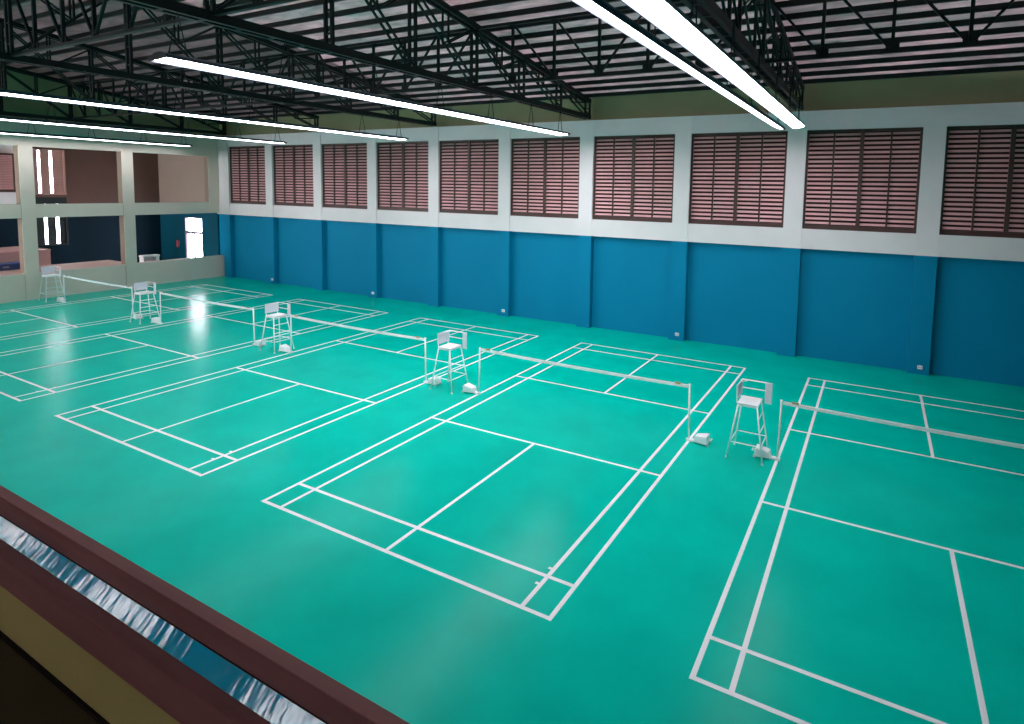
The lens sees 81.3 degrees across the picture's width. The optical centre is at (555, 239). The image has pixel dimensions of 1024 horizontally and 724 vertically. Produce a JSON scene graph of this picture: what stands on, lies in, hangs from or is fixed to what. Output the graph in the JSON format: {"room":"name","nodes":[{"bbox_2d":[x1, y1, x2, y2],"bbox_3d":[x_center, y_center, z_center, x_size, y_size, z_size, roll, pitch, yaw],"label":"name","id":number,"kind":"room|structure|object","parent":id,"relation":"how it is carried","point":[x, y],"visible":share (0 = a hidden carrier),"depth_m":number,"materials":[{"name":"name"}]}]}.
{"room":"sports hall","nodes":[
{"label":"sports hall","id":0,"kind":"room"},
{"bbox_2d":[0,639,98,723],"bbox_3d":[-1.597,2.365,-0.463,29.300,0.314,5.100,4,6,28],"label":"floor","id":1,"kind":"structure","parent":0,"point":[27,696],"depth_m":2.51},
{"bbox_2d":[0,630,109,723],"bbox_3d":[-0.435,2.038,1.646,29.300,0.021,0.012,4,6,28],"label":"baseboard","id":2,"kind":"structure","parent":1,"relation":"on","point":[97,717],"depth_m":2.59,"materials":[{"name":"black"}]},
{"bbox_2d":[0,586,179,723],"bbox_3d":[-0.401,1.902,1.692,29.300,0.285,0.120,4,6,28],"label":"wall","id":3,"kind":"structure","parent":1,"relation":"on","point":[104,691],"depth_m":2.50,"materials":[{"name":"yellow paint"}]},
{"bbox_2d":[0,485,409,723],"bbox_3d":[-0.394,1.606,1.671,29.300,0.309,0.160,4,6,28],"label":"gallery balustrade","id":4,"kind":"object","parent":3,"relation":"on","point":[197,664],"visible":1,"depth_m":2.25,"materials":[{"name":"brown wood"}]},
{"bbox_2d":[0,145,161,264],"bbox_3d":[-33.163,-1.893,28.776,0.200,9.400,26.700,4,6,28],"label":"wall","id":5,"kind":"structure","parent":0,"point":[91,175],"depth_m":37.00,"materials":[{"name":"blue paint"}]},
{"bbox_2d":[0,153,15,191],"bbox_3d":[-31.211,-3.592,31.751,0.190,2.150,3.600,4,6,28],"label":"window","id":6,"kind":"structure","parent":5,"relation":"in","point":[7,172],"depth_m":33.03,"materials":[{"name":"red"}]},
{"bbox_2d":[33,148,66,194],"bbox_3d":[-29.720,-3.925,34.794,0.220,2.650,1.640,4,6,28],"label":"window","id":7,"kind":"structure","parent":5,"relation":"in","point":[58,156],"depth_m":34.89,"materials":[{"name":"red wood"}]},
{"bbox_2d":[36,202,68,246],"bbox_3d":[-29.775,-0.896,35.052,0.220,2.570,1.640,4,6,28],"label":"window","id":8,"kind":"structure","parent":5,"relation":"in","point":[51,221],"depth_m":35.13,"materials":[{"name":"black"}]},
{"bbox_2d":[0,70,224,303],"bbox_3d":[-27.288,-2.608,25.448,0.500,11.600,26.580,4,6,28],"label":"wall","id":9,"kind":"structure","parent":0,"point":[25,285],"depth_m":31.18,"materials":[{"name":"beige paint"}]},
{"bbox_2d":[158,154,219,259],"bbox_3d":[-23.942,-2.481,38.805,6.400,9.200,0.240,4,6,28],"label":"wall","id":10,"kind":"structure","parent":0,"point":[181,177],"depth_m":39.03,"materials":[{"name":"teal paint"}]},
{"bbox_2d":[185,217,202,257],"bbox_3d":[-23.504,0.367,38.688,1.900,3.560,0.202,4,6,28],"label":"door","id":11,"kind":"structure","parent":10,"relation":"in","point":[186,223],"depth_m":38.93,"materials":[{"name":"grey"}]},
{"bbox_2d":[0,276,1023,723],"bbox_3d":[-8.908,4.462,15.845,58.200,0.204,27.000,4,6,28],"label":"floor","id":12,"kind":"structure","parent":0,"point":[549,544],"depth_m":11.13,"materials":[{"name":"green paint"}]},
{"bbox_2d":[0,246,50,265],"bbox_3d":[-29.757,1.700,30.214,3.020,2.120,5.640,4,6,28],"label":"platform","id":13,"kind":"object","parent":12,"relation":"on","point":[7,254],"visible":0.33,"depth_m":31.44,"materials":[{"name":"pink paint"}]},
{"bbox_2d":[38,266,65,301],"bbox_3d":[-24.447,2.156,28.823,0.830,1.637,0.830,4,6,28],"label":"chair","id":14,"kind":"object","parent":12,"relation":"on","point":[51,269],"visible":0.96,"depth_m":28.80,"materials":[{"name":"white metal"}]},
{"bbox_2d":[0,260,120,274],"bbox_3d":[-26.726,2.176,30.126,2.380,1.295,8.320,4,6,28],"label":"step block","id":15,"kind":"object","parent":12,"relation":"on","point":[102,262],"visible":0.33,"depth_m":31.81,"materials":[{"name":"pink paint"}]},
{"bbox_2d":[0,261,19,270],"bbox_3d":[-28.237,1.449,28.737,0.865,0.320,4.100,4,6,28],"label":"mat","id":16,"kind":"object","parent":15,"relation":"on","point":[6,265],"visible":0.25,"depth_m":29.73,"materials":[{"name":"blue"}]},
{"bbox_2d":[56,275,66,302],"bbox_3d":[-23.626,2.346,28.424,0.599,1.355,0.280,4,6,28],"label":"net post","id":17,"kind":"object","parent":12,"relation":"on","point":[59,299],"visible":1,"depth_m":28.34,"materials":[{"name":"white metal"}]},
{"bbox_2d":[64,275,130,288],"bbox_3d":[-20.750,2.224,26.844,5.936,0.740,0.044,4,6,28],"label":"net","id":18,"kind":"object","parent":17,"relation":"attached to","point":[67,276],"visible":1,"depth_m":26.74,"materials":[{"name":"white fabric"}]},
{"bbox_2d":[131,286,142,319],"bbox_3d":[-17.884,2.715,25.317,0.599,1.355,0.280,4,6,28],"label":"net post","id":19,"kind":"object","parent":12,"relation":"on","point":[135,316],"visible":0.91,"depth_m":25.36,"materials":[{"name":"white metal"}]},
{"bbox_2d":[130,281,159,323],"bbox_3d":[-17.177,2.626,24.845,0.830,1.637,0.830,4,6,28],"label":"chair","id":20,"kind":"object","parent":12,"relation":"on","point":[140,285],"visible":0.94,"depth_m":24.82,"materials":[{"name":"white metal"}]},
{"bbox_2d":[139,254,159,261],"bbox_3d":[-23.442,1.713,34.332,0.440,1.620,0.910,4,6,28],"label":"tall cabinet","id":21,"kind":"object","parent":12,"relation":"on","point":[151,257],"visible":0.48,"depth_m":34.32,"materials":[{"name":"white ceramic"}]},
{"bbox_2d":[151,291,162,323],"bbox_3d":[-16.469,2.805,24.552,0.599,1.355,0.280,4,6,28],"label":"net post","id":22,"kind":"object","parent":12,"relation":"on","point":[155,319],"visible":1,"depth_m":24.49,"materials":[{"name":"white metal"}]},
{"bbox_2d":[160,292,252,309],"bbox_3d":[-13.593,2.683,22.973,5.936,0.740,0.044,4,6,28],"label":"net","id":23,"kind":"object","parent":22,"relation":"attached to","point":[163,293],"visible":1,"depth_m":22.84,"materials":[{"name":"white fabric"}]},
{"bbox_2d":[252,308,266,346],"bbox_3d":[-10.727,3.173,21.445,0.599,1.355,0.280,4,6,28],"label":"net post","id":24,"kind":"object","parent":12,"relation":"on","point":[258,342],"visible":0.94,"depth_m":21.49,"materials":[{"name":"white metal"}]},
{"bbox_2d":[260,302,294,353],"bbox_3d":[-9.849,3.086,20.994,0.830,1.637,0.830,4,6,28],"label":"chair","id":25,"kind":"object","parent":12,"relation":"on","point":[271,307],"visible":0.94,"depth_m":20.97,"materials":[{"name":"white metal"}]},
{"bbox_2d":[278,314,292,352],"bbox_3d":[-9.409,3.258,20.732,0.599,1.355,0.280,4,6,28],"label":"net post","id":26,"kind":"object","parent":12,"relation":"on","point":[285,348],"visible":1,"depth_m":20.66,"materials":[{"name":"white metal"}]},
{"bbox_2d":[423,338,441,385],"bbox_3d":[-3.667,3.626,17.626,0.599,1.355,0.280,4,6,28],"label":"net post","id":27,"kind":"object","parent":12,"relation":"on","point":[436,381],"visible":0.98,"depth_m":17.66,"materials":[{"name":"white metal"}]},
{"bbox_2d":[291,315,423,340],"bbox_3d":[-6.533,3.136,19.153,5.936,0.740,0.044,4,6,28],"label":"net","id":28,"kind":"object","parent":27,"relation":"attached to","point":[293,316],"visible":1,"depth_m":18.96,"materials":[{"name":"white fabric"}]},
{"bbox_2d":[430,330,467,393],"bbox_3d":[-3.080,3.522,17.309,0.830,1.637,0.830,4,6,28],"label":"chair","id":29,"kind":"object","parent":12,"relation":"on","point":[442,337],"visible":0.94,"depth_m":17.28,"materials":[{"name":"white metal"}]},
{"bbox_2d":[462,347,480,394],"bbox_3d":[-2.393,3.708,16.936,0.599,1.355,0.280,4,6,28],"label":"net post","id":30,"kind":"object","parent":12,"relation":"on","point":[470,388],"visible":1,"depth_m":16.88,"materials":[{"name":"white metal"}]},
{"bbox_2d":[481,348,687,387],"bbox_3d":[0.484,3.586,15.357,5.936,0.740,0.044,4,6,28],"label":"net","id":31,"kind":"object","parent":30,"relation":"attached to","point":[680,384],"visible":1,"depth_m":15.13,"materials":[{"name":"white fabric"}]},
{"bbox_2d":[686,384,711,446],"bbox_3d":[3.349,4.076,13.830,0.599,1.355,0.280,4,6,28],"label":"net post","id":32,"kind":"object","parent":12,"relation":"on","point":[701,438],"visible":1,"depth_m":13.86,"materials":[{"name":"white metal"}]},
{"bbox_2d":[725,378,772,465],"bbox_3d":[4.307,4.002,13.233,0.830,1.637,0.830,4,6,28],"label":"chair","id":33,"kind":"object","parent":12,"relation":"on","point":[746,401],"visible":0.94,"depth_m":13.20,"materials":[{"name":"white metal"}]},
{"bbox_2d":[752,400,782,460],"bbox_3d":[4.659,4.160,13.122,0.599,1.355,0.280,4,6,28],"label":"net post","id":34,"kind":"object","parent":12,"relation":"on","point":[766,452],"visible":1,"depth_m":13.06,"materials":[{"name":"white metal"}]},
{"bbox_2d":[783,401,1023,448],"bbox_3d":[7.535,4.038,11.542,5.936,0.740,0.044,4,6,28],"label":"net","id":35,"kind":"object","parent":34,"relation":"attached to","point":[793,404],"visible":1,"depth_m":11.81,"materials":[{"name":"white fabric"}]},
{"bbox_2d":[0,0,1023,118],"bbox_3d":[-8.233,-6.160,14.676,56.900,2.018,27.400,4,6,28],"label":"ceiling","id":36,"kind":"structure","parent":0,"point":[918,24],"depth_m":19.08,"materials":[{"name":"metal"}]},
{"bbox_2d":[0,65,226,134],"bbox_3d":[-26.377,-6.769,24.534,0.310,2.638,26.321,4,6,28],"label":"roof truss","id":37,"kind":"object","parent":36,"relation":"attached to","point":[37,75],"visible":0.71,"depth_m":29.82,"materials":[{"name":"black metal"}]},
{"bbox_2d":[0,117,192,146],"bbox_3d":[-24.422,-5.272,27.690,0.530,0.913,14.490,4,6,28],"label":"ceiling light","id":38,"kind":"object","parent":37,"relation":"hanging from","point":[1,132],"visible":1,"depth_m":29.71,"materials":[{"name":"white metal"}]},
{"bbox_2d":[70,71,162,118],"bbox_3d":[-20.276,-6.533,27.273,8.082,1.722,0.100,4,6,28],"label":"truss","id":39,"kind":"object","parent":37,"relation":"attached to","point":[114,111],"visible":0.7,"depth_m":27.26,"materials":[{"name":"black metal"}]},
{"bbox_2d":[0,18,318,130],"bbox_3d":[-19.229,-6.310,20.667,0.310,2.638,26.321,4,6,28],"label":"roof truss","id":40,"kind":"object","parent":36,"relation":"attached to","point":[91,50],"visible":0.48,"depth_m":23.74,"materials":[{"name":"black metal"}]},
{"bbox_2d":[0,102,286,143],"bbox_3d":[-17.292,-4.815,23.832,0.530,0.913,14.490,4,6,28],"label":"light","id":41,"kind":"object","parent":40,"relation":"hanging from","point":[2,118],"visible":0.92,"depth_m":23.93,"materials":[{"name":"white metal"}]},
{"bbox_2d":[0,0,436,125],"bbox_3d":[-12.089,-5.853,16.804,0.310,2.638,26.321,4,6,28],"label":"roof truss","id":42,"kind":"object","parent":36,"relation":"attached to","point":[6,56],"visible":0.77,"depth_m":19.08,"materials":[{"name":"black metal"}]},
{"bbox_2d":[0,71,408,139],"bbox_3d":[-10.179,-4.359,19.985,0.530,0.913,14.490,4,6,28],"label":"light","id":43,"kind":"object","parent":42,"relation":"hanging from","point":[3,92],"visible":1,"depth_m":17.77,"materials":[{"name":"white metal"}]},
{"bbox_2d":[164,54,290,109],"bbox_3d":[-13.132,-6.075,23.408,8.072,1.722,0.100,4,6,28],"label":"truss","id":44,"kind":"object","parent":42,"relation":"attached to","point":[222,101],"visible":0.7,"depth_m":23.16,"materials":[{"name":"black metal"}]},
{"bbox_2d":[113,0,591,118],"bbox_3d":[-4.950,-5.395,12.942,0.310,2.638,26.321,4,6,28],"label":"roof truss","id":45,"kind":"object","parent":36,"relation":"attached to","point":[204,15],"visible":0.98,"depth_m":15.27,"materials":[{"name":"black metal"}]},
{"bbox_2d":[11,0,193,56],"bbox_3d":[-9.790,-5.277,12.567,8.076,2.093,0.100,4,6,28],"label":"truss","id":46,"kind":"object","parent":45,"relation":"attached to","point":[94,29],"visible":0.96,"depth_m":12.75,"materials":[{"name":"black metal"}]},
{"bbox_2d":[213,0,298,16],"bbox_3d":[-2.650,-4.819,8.704,8.076,2.093,0.100,4,6,28],"label":"truss","id":47,"kind":"object","parent":45,"relation":"attached to","point":[256,4],"visible":1,"depth_m":10.12,"materials":[{"name":"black metal"}]},
{"bbox_2d":[149,12,569,135],"bbox_3d":[-3.145,-3.908,16.179,0.530,0.913,14.490,4,6,28],"label":"ceiling light","id":48,"kind":"object","parent":45,"relation":"hanging from","point":[158,57],"visible":1,"depth_m":12.61,"materials":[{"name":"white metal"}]},
{"bbox_2d":[292,28,473,100],"bbox_3d":[-5.992,-5.617,19.546,8.072,1.722,0.100,4,6,28],"label":"truss","id":49,"kind":"object","parent":45,"relation":"attached to","point":[404,40],"visible":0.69,"depth_m":19.27,"materials":[{"name":"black metal"}]},
{"bbox_2d":[681,0,804,109],"bbox_3d":[2.189,-4.937,9.080,0.310,2.638,26.321,4,6,28],"label":"roof truss","id":50,"kind":"object","parent":36,"relation":"attached to","point":[715,18],"visible":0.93,"depth_m":13.67,"materials":[{"name":"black metal"}]},
{"bbox_2d":[477,0,752,86],"bbox_3d":[1.147,-5.159,15.683,8.072,1.722,0.100,4,6,28],"label":"truss","id":51,"kind":"object","parent":50,"relation":"attached to","point":[647,68],"visible":0.76,"depth_m":16.07,"materials":[{"name":"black metal"}]},
{"bbox_2d":[571,0,784,129],"bbox_3d":[3.639,-3.453,12.510,0.358,0.952,14.490,4,6,28],"label":"ceiling light","id":52,"kind":"object","parent":50,"relation":"hanging from","point":[602,9],"visible":0.91,"depth_m":8.61,"materials":[{"name":"white plastic"}]},
{"bbox_2d":[620,0,805,128],"bbox_3d":[4.162,-3.431,12.227,0.380,0.930,14.490,4,6,28],"label":"ceiling light","id":53,"kind":"object","parent":50,"relation":"hanging from","point":[664,15],"visible":1,"depth_m":8.63,"materials":[{"name":"white plastic"}]},
{"bbox_3d":[9.337,-4.479,5.213,0.310,2.638,26.321,4,6,28],"label":"roof truss","id":54,"kind":"object","parent":36,"relation":"attached to","visible":0},
{"bbox_2d":[765,0,1023,63],"bbox_3d":[8.290,-4.701,11.819,8.082,1.722,0.100,4,6,28],"label":"truss","id":55,"kind":"object","parent":54,"relation":"attached to","point":[971,40],"visible":1,"depth_m":12.47,"materials":[{"name":"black metal"}]},
{"bbox_2d":[217,70,1023,386],"bbox_3d":[0.959,-1.119,25.310,50.308,9.670,0.550,4,6,28],"label":"wall","id":56,"kind":"structure","parent":0,"point":[946,305],"depth_m":22.94,"materials":[{"name":"blue paint"}]},
{"bbox_2d":[229,146,265,204],"bbox_3d":[-18.308,-3.817,35.532,3.445,3.420,0.190,4,6,28],"label":"window","id":57,"kind":"structure","parent":56,"relation":"in","point":[247,167],"depth_m":35.55,"materials":[{"name":"red"}]},
{"bbox_2d":[273,144,313,206],"bbox_3d":[-14.737,-3.588,33.600,3.445,3.420,0.190,4,6,28],"label":"window","id":58,"kind":"structure","parent":56,"relation":"in","point":[293,164],"depth_m":33.62,"materials":[{"name":"red"}]},
{"bbox_2d":[322,143,366,208],"bbox_3d":[-11.166,-3.359,31.668,3.445,3.420,0.190,4,6,28],"label":"window","id":59,"kind":"structure","parent":56,"relation":"in","point":[344,166],"depth_m":31.68,"materials":[{"name":"red"}]},
{"bbox_2d":[377,141,427,211],"bbox_3d":[-7.594,-3.131,29.736,3.445,3.420,0.190,4,6,28],"label":"window","id":60,"kind":"structure","parent":56,"relation":"in","point":[402,167],"depth_m":29.75,"materials":[{"name":"red"}]},
{"bbox_2d":[440,139,498,214],"bbox_3d":[-4.023,-2.901,27.803,3.445,3.420,0.190,4,6,28],"label":"window","id":61,"kind":"structure","parent":56,"relation":"in","point":[468,168],"depth_m":27.80,"materials":[{"name":"red"}]},
{"bbox_2d":[511,137,579,218],"bbox_3d":[-0.451,-2.673,25.871,3.445,3.420,0.190,4,6,28],"label":"window","id":62,"kind":"structure","parent":56,"relation":"in","point":[544,171],"depth_m":25.86,"materials":[{"name":"red"}]},
{"bbox_2d":[593,134,674,222],"bbox_3d":[3.120,-2.444,23.939,3.445,3.420,0.190,4,6,28],"label":"window","id":63,"kind":"structure","parent":56,"relation":"in","point":[634,174],"depth_m":23.91,"materials":[{"name":"red"}]},
{"bbox_2d":[689,131,787,227],"bbox_3d":[6.691,-2.215,22.007,3.445,3.420,0.190,4,6,28],"label":"window","id":64,"kind":"structure","parent":56,"relation":"in","point":[737,178],"depth_m":21.96,"materials":[{"name":"red"}]},
{"bbox_2d":[802,127,923,233],"bbox_3d":[10.263,-1.986,20.075,3.445,3.420,0.190,4,6,28],"label":"window","id":65,"kind":"structure","parent":56,"relation":"in","point":[868,180],"depth_m":20.01,"materials":[{"name":"red"}]},
{"bbox_2d":[939,124,1023,237],"bbox_3d":[13.834,-1.757,18.143,3.445,3.420,0.190,4,6,28],"label":"window","id":66,"kind":"structure","parent":56,"relation":"in","point":[983,188],"depth_m":18.44,"materials":[{"name":"red"}]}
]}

